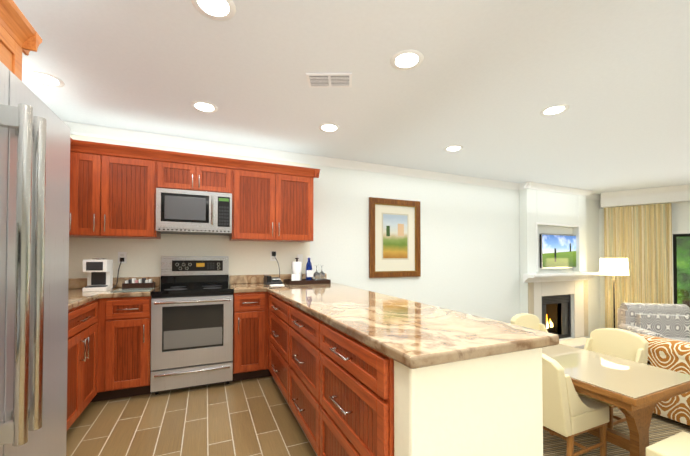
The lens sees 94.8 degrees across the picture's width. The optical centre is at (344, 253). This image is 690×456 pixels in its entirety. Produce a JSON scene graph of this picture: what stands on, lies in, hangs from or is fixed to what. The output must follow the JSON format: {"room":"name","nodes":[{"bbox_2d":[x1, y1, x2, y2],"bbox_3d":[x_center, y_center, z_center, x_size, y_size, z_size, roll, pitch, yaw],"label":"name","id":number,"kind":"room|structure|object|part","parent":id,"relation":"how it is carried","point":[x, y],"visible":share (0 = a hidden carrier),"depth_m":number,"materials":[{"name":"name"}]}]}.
{"room":"kitchen","nodes":[
{"label":"kitchen","id":0,"kind":"room"},
{"bbox_2d":[66,376,316,455],"bbox_3d":[-0.297,1.516,0.153,2.810,0.620,7.150,0,-1,-24],"label":"floor","id":1,"kind":"structure","parent":0,"point":[253,417],"depth_m":2.29,"materials":[{"name":"brown tile"}]},
{"bbox_2d":[0,61,70,455],"bbox_3d":[-1.365,0.309,0.822,0.876,1.788,0.920,0,-1,-24],"label":"fridge","id":2,"kind":"object","parent":1,"relation":"on","point":[33,422],"depth_m":1.01,"materials":[{"name":"grey metal"}]},
{"bbox_3d":[-0.970,0.274,0.734,0.081,1.680,0.441,0,-1,-24],"label":"fridge door","id":3,"kind":"part","parent":2,"relation":"part of","materials":[{"name":"silver metal"}]},
{"bbox_2d":[67,299,98,429],"bbox_3d":[-2.135,0.797,2.060,0.656,0.874,0.800,0,-1,-24],"label":"base cabinet","id":4,"kind":"object","parent":1,"relation":"on","point":[83,320],"depth_m":2.24,"materials":[{"name":"brown wood"}]},
{"bbox_2d":[68,278,107,309],"bbox_3d":[-2.167,0.291,2.181,0.690,0.140,1.958,0,-1,-24],"label":"countertop","id":5,"kind":"structure","parent":4,"relation":"on","point":[76,298],"depth_m":2.62,"materials":[{"name":"beige stone"}]},
{"bbox_2d":[82,258,112,291],"bbox_3d":[-2.247,0.185,2.892,0.170,0.292,0.224,0,-1,-24],"label":"coffee maker","id":6,"kind":"object","parent":5,"relation":"on","point":[99,271],"visible":1,"depth_m":2.87,"materials":[{"name":"white plastic"}]},
{"bbox_2d":[99,295,151,400],"bbox_3d":[-1.992,0.811,2.969,0.376,0.874,0.641,0,-1,-24],"label":"base cabinet","id":7,"kind":"object","parent":1,"relation":"on","point":[126,370],"depth_m":2.69,"materials":[{"name":"brown wood"}]},
{"bbox_2d":[108,277,159,297],"bbox_3d":[-1.964,0.303,2.982,0.323,0.140,0.656,0,-1,-24],"label":"countertop","id":8,"kind":"structure","parent":7,"relation":"on","point":[121,280],"depth_m":2.80,"materials":[{"name":"beige stone"}]},
{"bbox_2d":[110,288,153,291],"bbox_3d":[-1.946,0.329,2.926,0.300,0.006,0.260,0,-1,-24],"label":"cutting board","id":9,"kind":"object","parent":8,"relation":"on","point":[133,289],"visible":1,"depth_m":2.91,"materials":[{"name":"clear glass"}]},
{"bbox_2d":[122,278,154,288],"bbox_3d":[-2.048,0.287,3.160,0.260,0.095,0.130,0,-1,-24],"label":"condiment caddy","id":10,"kind":"object","parent":8,"relation":"on","point":[139,283],"visible":0.98,"depth_m":3.11,"materials":[{"name":"brown wood"}]},
{"bbox_2d":[150,256,232,394],"bbox_3d":[-1.486,0.635,3.143,0.676,1.231,0.682,0,-1,-24],"label":"stove","id":11,"kind":"object","parent":1,"relation":"on","point":[192,322],"visible":1,"depth_m":2.91,"materials":[{"name":"grey metal"}]},
{"bbox_2d":[233,292,266,380],"bbox_3d":[-1.038,0.818,3.387,0.331,0.874,0.641,0,-1,-24],"label":"base cabinet","id":12,"kind":"object","parent":1,"relation":"on","point":[250,308],"depth_m":3.10,"materials":[{"name":"brown wood"}]},
{"bbox_2d":[229,275,263,292],"bbox_3d":[-1.059,0.309,3.378,0.281,0.140,0.656,0,-1,-24],"label":"countertop","id":13,"kind":"structure","parent":12,"relation":"on","point":[239,283],"depth_m":3.61,"materials":[{"name":"beige stone"}]},
{"bbox_2d":[260,273,558,368],"bbox_3d":[-0.027,0.296,2.512,0.915,0.140,3.071,0,-1,-24],"label":"countertop","id":14,"kind":"structure","parent":12,"relation":"on","point":[410,334],"depth_m":1.35,"materials":[{"name":"beige stone"}]},
{"bbox_2d":[264,275,282,284],"bbox_3d":[-0.822,0.295,3.626,0.180,0.095,0.200,0,-1,-24],"label":"telephone","id":15,"kind":"object","parent":14,"relation":"on","point":[269,280],"visible":0.96,"depth_m":3.56,"materials":[{"name":"grey"}]},
{"bbox_2d":[284,256,330,284],"bbox_3d":[-0.446,0.184,3.716,0.480,0.318,0.300,0,-1,-24],"label":"tray","id":16,"kind":"object","parent":14,"relation":"on","point":[297,279],"visible":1,"depth_m":3.70,"materials":[{"name":"brown wood"}]},
{"bbox_2d":[267,292,286,400],"bbox_3d":[-0.300,0.809,2.790,0.583,0.874,0.764,0,-1,-24],"label":"base cabinet","id":17,"kind":"object","parent":1,"relation":"on","point":[276,307],"depth_m":2.69,"materials":[{"name":"brown wood"}]},
{"bbox_2d":[287,303,314,449],"bbox_3d":[-0.009,0.798,2.127,0.583,0.874,0.685,0,-1,-24],"label":"base cabinet","id":18,"kind":"object","parent":1,"relation":"on","point":[300,324],"depth_m":2.01,"materials":[{"name":"brown wood"}]},
{"bbox_2d":[315,318,393,455],"bbox_3d":[0.266,0.789,1.499,0.583,0.874,0.685,0,-1,-24],"label":"base cabinet","id":19,"kind":"object","parent":1,"relation":"on","point":[336,386],"depth_m":1.33,"materials":[{"name":"brown wood"}]},
{"bbox_2d":[69,134,599,337],"bbox_3d":[1.255,0.339,5.027,9.550,3.120,0.500,0,-1,-24],"label":"wall","id":20,"kind":"structure","parent":0,"point":[470,253],"depth_m":4.58,"materials":[{"name":"paint"}]},
{"bbox_2d":[69,141,76,236],"bbox_3d":[-2.461,-0.549,2.526,0.416,0.760,0.462,0,-1,-24],"label":"upper cabinet","id":21,"kind":"object","parent":20,"relation":"attached to","point":[73,144],"depth_m":2.79,"materials":[{"name":"brown wood"}]},
{"bbox_2d":[77,145,116,237],"bbox_3d":[-2.352,-0.542,2.962,0.315,0.760,0.404,0,-1,-24],"label":"upper cabinet","id":22,"kind":"object","parent":20,"relation":"attached to","point":[93,165],"depth_m":2.85,"materials":[{"name":"brown wood"}]},
{"bbox_2d":[118,252,126,262],"bbox_3d":[-2.252,0.036,3.205,0.072,0.116,0.029,0,-1,-24],"label":"electrical outlet plate","id":23,"kind":"object","parent":20,"relation":"attached to","point":[122,256],"depth_m":3.21,"materials":[{"name":"white plastic"}]},
{"bbox_2d":[109,153,160,238],"bbox_3d":[-2.106,-0.540,3.102,0.499,0.760,0.346,0,-1,-24],"label":"upper cabinet","id":24,"kind":"object","parent":20,"relation":"attached to","point":[113,187],"depth_m":2.97,"materials":[{"name":"brown wood"}]},
{"bbox_2d":[157,157,204,190],"bbox_3d":[-1.697,-0.770,3.284,0.394,0.294,0.346,0,-1,-24],"label":"upper cabinet","id":25,"kind":"object","parent":20,"relation":"attached to","point":[172,173],"depth_m":3.13,"materials":[{"name":"brown wood"}]},
{"bbox_2d":[156,188,231,235],"bbox_3d":[-1.543,-0.417,3.287,0.674,0.404,0.446,0,-1,-24],"label":"over-the-range microwave","id":26,"kind":"object","parent":25,"relation":"attached to","point":[189,212],"visible":1,"depth_m":3.12,"materials":[{"name":"grey metal"}]},
{"bbox_2d":[205,161,232,196],"bbox_3d":[-1.432,-0.768,3.401,0.394,0.294,0.346,0,-1,-24],"label":"upper cabinet","id":27,"kind":"object","parent":20,"relation":"attached to","point":[218,178],"depth_m":3.27,"materials":[{"name":"brown wood"}]},
{"bbox_2d":[229,165,316,241],"bbox_3d":[-0.840,-0.531,3.656,0.898,0.760,0.346,0,-1,-24],"label":"upper cabinet","id":28,"kind":"object","parent":20,"relation":"attached to","point":[268,204],"depth_m":3.49,"materials":[{"name":"brown wood"}]},
{"bbox_2d":[270,251,275,260],"bbox_3d":[-0.858,0.026,3.811,0.072,0.116,0.039,0,-1,-24],"label":"electrical outlet plate","id":29,"kind":"object","parent":20,"relation":"attached to","point":[272,253],"depth_m":3.81,"materials":[{"name":"white plastic"}]},
{"bbox_2d":[297,254,302,263],"bbox_3d":[-0.561,0.063,3.955,0.072,0.116,0.011,0,-1,-24],"label":"electrical outlet plate","id":30,"kind":"object","parent":20,"relation":"attached to","point":[300,256],"depth_m":3.95,"materials":[{"name":"white plastic"}]},
{"bbox_2d":[369,197,420,277],"bbox_3d":[0.717,-0.223,4.506,0.840,1.102,0.035,0,-1,-24],"label":"framed painting","id":31,"kind":"object","parent":20,"relation":"attached to","point":[394,239],"visible":1,"depth_m":4.50,"materials":[{"name":"brown wood"}]},
{"bbox_2d":[13,0,689,193],"bbox_3d":[4.500,-1.321,2.380,13.350,0.120,7.300,0,-1,-24],"label":"ceiling","id":32,"kind":"structure","parent":0,"point":[484,83],"depth_m":2.30,"materials":[{"name":"paint"}]},
{"bbox_2d":[24,70,64,86],"bbox_3d":[-2.163,-1.259,2.287,0.213,0.005,0.213,-1,-1,39],"label":"recessed light","id":33,"kind":"object","parent":32,"relation":"in","point":[43,78],"depth_m":2.28,"materials":[{"name":"white"}]},
{"bbox_2d":[191,101,217,112],"bbox_3d":[-1.197,-1.253,2.707,0.213,0.005,0.213,-1,-1,39],"label":"recessed light","id":34,"kind":"object","parent":32,"relation":"in","point":[202,106],"depth_m":2.69,"materials":[{"name":"white"}]},
{"bbox_2d":[191,0,235,20],"bbox_3d":[-0.669,-1.269,1.618,0.213,0.005,0.213,1,-1,-33],"label":"recessed light","id":35,"kind":"object","parent":32,"relation":"in","point":[225,10],"depth_m":1.64,"materials":[{"name":"white"}]},
{"bbox_2d":[306,73,351,87],"bbox_3d":[-0.111,-1.254,2.296,0.322,0.016,0.170,0,-1,1],"label":"ceiling vent","id":36,"kind":"object","parent":32,"relation":"in","point":[317,80],"visible":1,"depth_m":2.28,"materials":[{"name":"silver metal"}]},
{"bbox_2d":[318,123,339,131],"bbox_3d":[-0.156,-1.246,3.139,0.213,0.005,0.213,1,-1,-33],"label":"recessed light","id":37,"kind":"object","parent":32,"relation":"in","point":[326,127],"depth_m":3.13,"materials":[{"name":"white"}]},
{"bbox_2d":[63,121,599,199],"bbox_3d":[2.577,-1.225,1.536,8.850,0.093,7.000,0,-1,-24],"label":"crown molding","id":38,"kind":"structure","parent":32,"relation":"attached to","point":[88,130],"depth_m":3.88,"materials":[{"name":"white"}]},
{"bbox_2d":[390,49,423,70],"bbox_3d":[0.403,-1.262,2.073,0.213,0.005,0.213,-1,-1,39],"label":"recessed light","id":39,"kind":"object","parent":32,"relation":"in","point":[409,59],"depth_m":2.06,"materials":[{"name":"white"}]},
{"bbox_2d":[444,145,462,151],"bbox_3d":[1.276,-1.237,3.726,0.213,0.005,0.213,1,-1,-33],"label":"recessed light","id":40,"kind":"object","parent":32,"relation":"in","point":[453,148],"depth_m":3.72,"materials":[{"name":"white"}]},
{"bbox_2d":[540,104,568,115],"bbox_3d":[1.825,-1.252,2.769,0.213,0.005,0.213,-1,-1,39],"label":"recessed light","id":41,"kind":"object","parent":32,"relation":"in","point":[560,108],"depth_m":2.77,"materials":[{"name":"white"}]},
{"bbox_2d":[394,348,542,455],"bbox_3d":[-0.119,0.804,2.490,0.618,0.874,3.028,0,-1,-24],"label":"wall","id":42,"kind":"structure","parent":0,"point":[488,406],"depth_m":1.08,"materials":[{"name":"paint"}]},
{"bbox_2d":[519,189,587,348],"bbox_3d":[3.905,0.290,5.632,1.650,2.998,0.518,0,-1,-24],"label":"fireplace surround","id":43,"kind":"structure","parent":0,"point":[547,212],"depth_m":5.68,"materials":[{"name":"paint"}]},
{"bbox_2d":[542,294,570,338],"bbox_3d":[3.716,1.149,5.950,0.906,0.806,0.444,0,-1,-24],"label":"fireplace insert","id":44,"kind":"object","parent":43,"relation":"in","point":[564,301],"visible":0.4,"depth_m":5.87,"materials":[{"name":"grey metal"}]},
{"bbox_2d":[540,233,575,268],"bbox_3d":[3.942,-0.051,5.851,1.014,0.629,0.049,0,-1,-24],"label":"tv","id":45,"kind":"object","parent":43,"relation":"attached to","point":[541,258],"depth_m":5.80,"materials":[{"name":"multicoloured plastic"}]},
{"bbox_3d":[3.951,-0.051,5.831,0.966,0.581,0.004,0,-1,-24],"label":"mounted tv screen","id":46,"kind":"part","parent":45,"relation":"part of","materials":[{"name":"multicoloured glass"}]},
{"bbox_2d":[523,272,601,282],"bbox_3d":[3.888,0.413,5.606,1.880,0.150,0.210,0,-1,-24],"label":"mantel shelf","id":47,"kind":"object","parent":43,"relation":"attached to","point":[547,277],"visible":0.85,"depth_m":5.50,"materials":[{"name":"white"}]},
{"bbox_2d":[543,407,689,455],"bbox_3d":[5.817,1.806,2.828,10.540,0.120,7.150,0,-1,-24],"label":"floor","id":48,"kind":"structure","parent":0,"point":[661,428],"depth_m":3.02,"materials":[{"name":"beige carpet"}]},
{"bbox_2d":[510,313,547,331],"bbox_3d":[2.603,1.292,4.116,0.500,0.945,0.676,0,-1,-24],"label":"dining chair","id":49,"kind":"object","parent":48,"relation":"on","point":[527,320],"visible":0.08,"depth_m":4.36,"materials":[{"name":"beige fabric"}]},
{"bbox_2d":[542,353,608,455],"bbox_3d":[1.814,1.272,2.758,0.676,0.945,0.500,0,-1,-24],"label":"dining chair","id":50,"kind":"object","parent":48,"relation":"on","point":[569,413],"visible":0.62,"depth_m":2.50,"materials":[{"name":"beige fabric"}]},
{"bbox_2d":[577,328,648,428],"bbox_3d":[2.675,1.280,3.299,0.676,0.945,0.500,0,-1,-24],"label":"dining chair","id":51,"kind":"object","parent":48,"relation":"on","point":[624,344],"visible":0.29,"depth_m":3.34,"materials":[{"name":"beige fabric"}]},
{"bbox_2d":[599,258,628,327],"bbox_3d":[4.779,0.931,5.635,0.410,1.715,0.410,0,-1,-24],"label":"floor lamp","id":52,"kind":"object","parent":48,"relation":"on","point":[614,299],"depth_m":5.52,"materials":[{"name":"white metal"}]},
{"bbox_3d":[4.779,0.224,5.645,0.410,0.300,0.410,0,-1,-24],"label":"floor lamp shade","id":53,"kind":"part","parent":52,"relation":"part of","materials":[{"name":"white fabric"}]},
{"bbox_2d":[542,344,689,455],"bbox_3d":[2.143,1.369,2.933,0.970,0.758,1.320,0,-1,-24],"label":"dining table","id":54,"kind":"object","parent":48,"relation":"on","point":[634,393],"visible":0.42,"depth_m":2.50,"materials":[{"name":"brown wood"}]},
{"bbox_2d":[618,303,689,341],"bbox_3d":[4.843,1.280,4.721,0.990,0.987,0.920,0,-1,14],"label":"sofa","id":55,"kind":"object","parent":48,"relation":"on","point":[670,321],"visible":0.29,"depth_m":4.88,"materials":[{"name":"grey fabric"}]},
{"bbox_2d":[635,333,689,425],"bbox_3d":[4.064,1.316,2.749,0.960,0.857,2.200,0,-1,-24],"label":"sofa","id":56,"kind":"object","parent":48,"relation":"on","point":[670,354],"visible":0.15,"depth_m":3.24,"materials":[{"name":"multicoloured fabric"}]},
{"bbox_2d":[646,431,689,455],"bbox_3d":[2.330,1.258,1.873,0.500,0.945,0.676,0,-1,-24],"label":"dining chair","id":57,"kind":"object","parent":48,"relation":"on","point":[677,444],"visible":1,"depth_m":2.08,"materials":[{"name":"beige fabric"}]},
{"bbox_2d":[599,200,689,328],"bbox_3d":[8.473,0.327,4.176,8.600,3.120,0.150,-1,-1,36],"label":"wall","id":58,"kind":"structure","parent":0,"point":[680,216],"depth_m":5.87,"materials":[{"name":"paint"}]},
{"bbox_2d":[600,184,689,208],"bbox_3d":[6.809,-1.083,5.126,4.180,0.268,0.323,-1,-1,36],"label":"valance","id":59,"kind":"object","parent":58,"relation":"attached to","point":[666,195],"visible":0.92,"depth_m":5.90,"materials":[{"name":"white"}]},
{"bbox_2d":[604,203,672,328],"bbox_3d":[5.578,0.424,6.062,0.960,2.702,0.093,-1,-1,36],"label":"drape","id":60,"kind":"object","parent":59,"relation":"hanging from","point":[639,237],"visible":0.71,"depth_m":6.04,"materials":[{"name":"fabric"}]},
{"bbox_2d":[672,230,689,304],"bbox_3d":[7.059,0.672,5.185,2.460,2.220,0.132,-1,-1,36],"label":"window frame","id":61,"kind":"structure","parent":58,"relation":"in","point":[683,233],"depth_m":5.85,"materials":[{"name":"black"}]},
{"label":"outside","id":62,"kind":"structure","parent":0,"visible":0},
{"bbox_2d":[676,237,689,303],"bbox_3d":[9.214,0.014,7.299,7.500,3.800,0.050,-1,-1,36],"label":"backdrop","id":63,"kind":"structure","parent":62,"point":[680,273],"depth_m":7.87,"materials":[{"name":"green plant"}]},
{"bbox_3d":[-1.515,0.258,-0.362,0.150,3.120,7.150,0,-1,-24],"label":"wall","id":64,"kind":"structure","parent":0,"visible":0},
{"bbox_2d":[0,0,41,80],"bbox_3d":[-1.540,0.092,0.815,0.738,2.242,1.142,0,-1,-24],"label":"upper cabinet","id":65,"kind":"object","parent":64,"relation":"attached to","point":[19,34],"visible":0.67,"depth_m":1.35,"materials":[{"name":"brown wood"}]}
]}

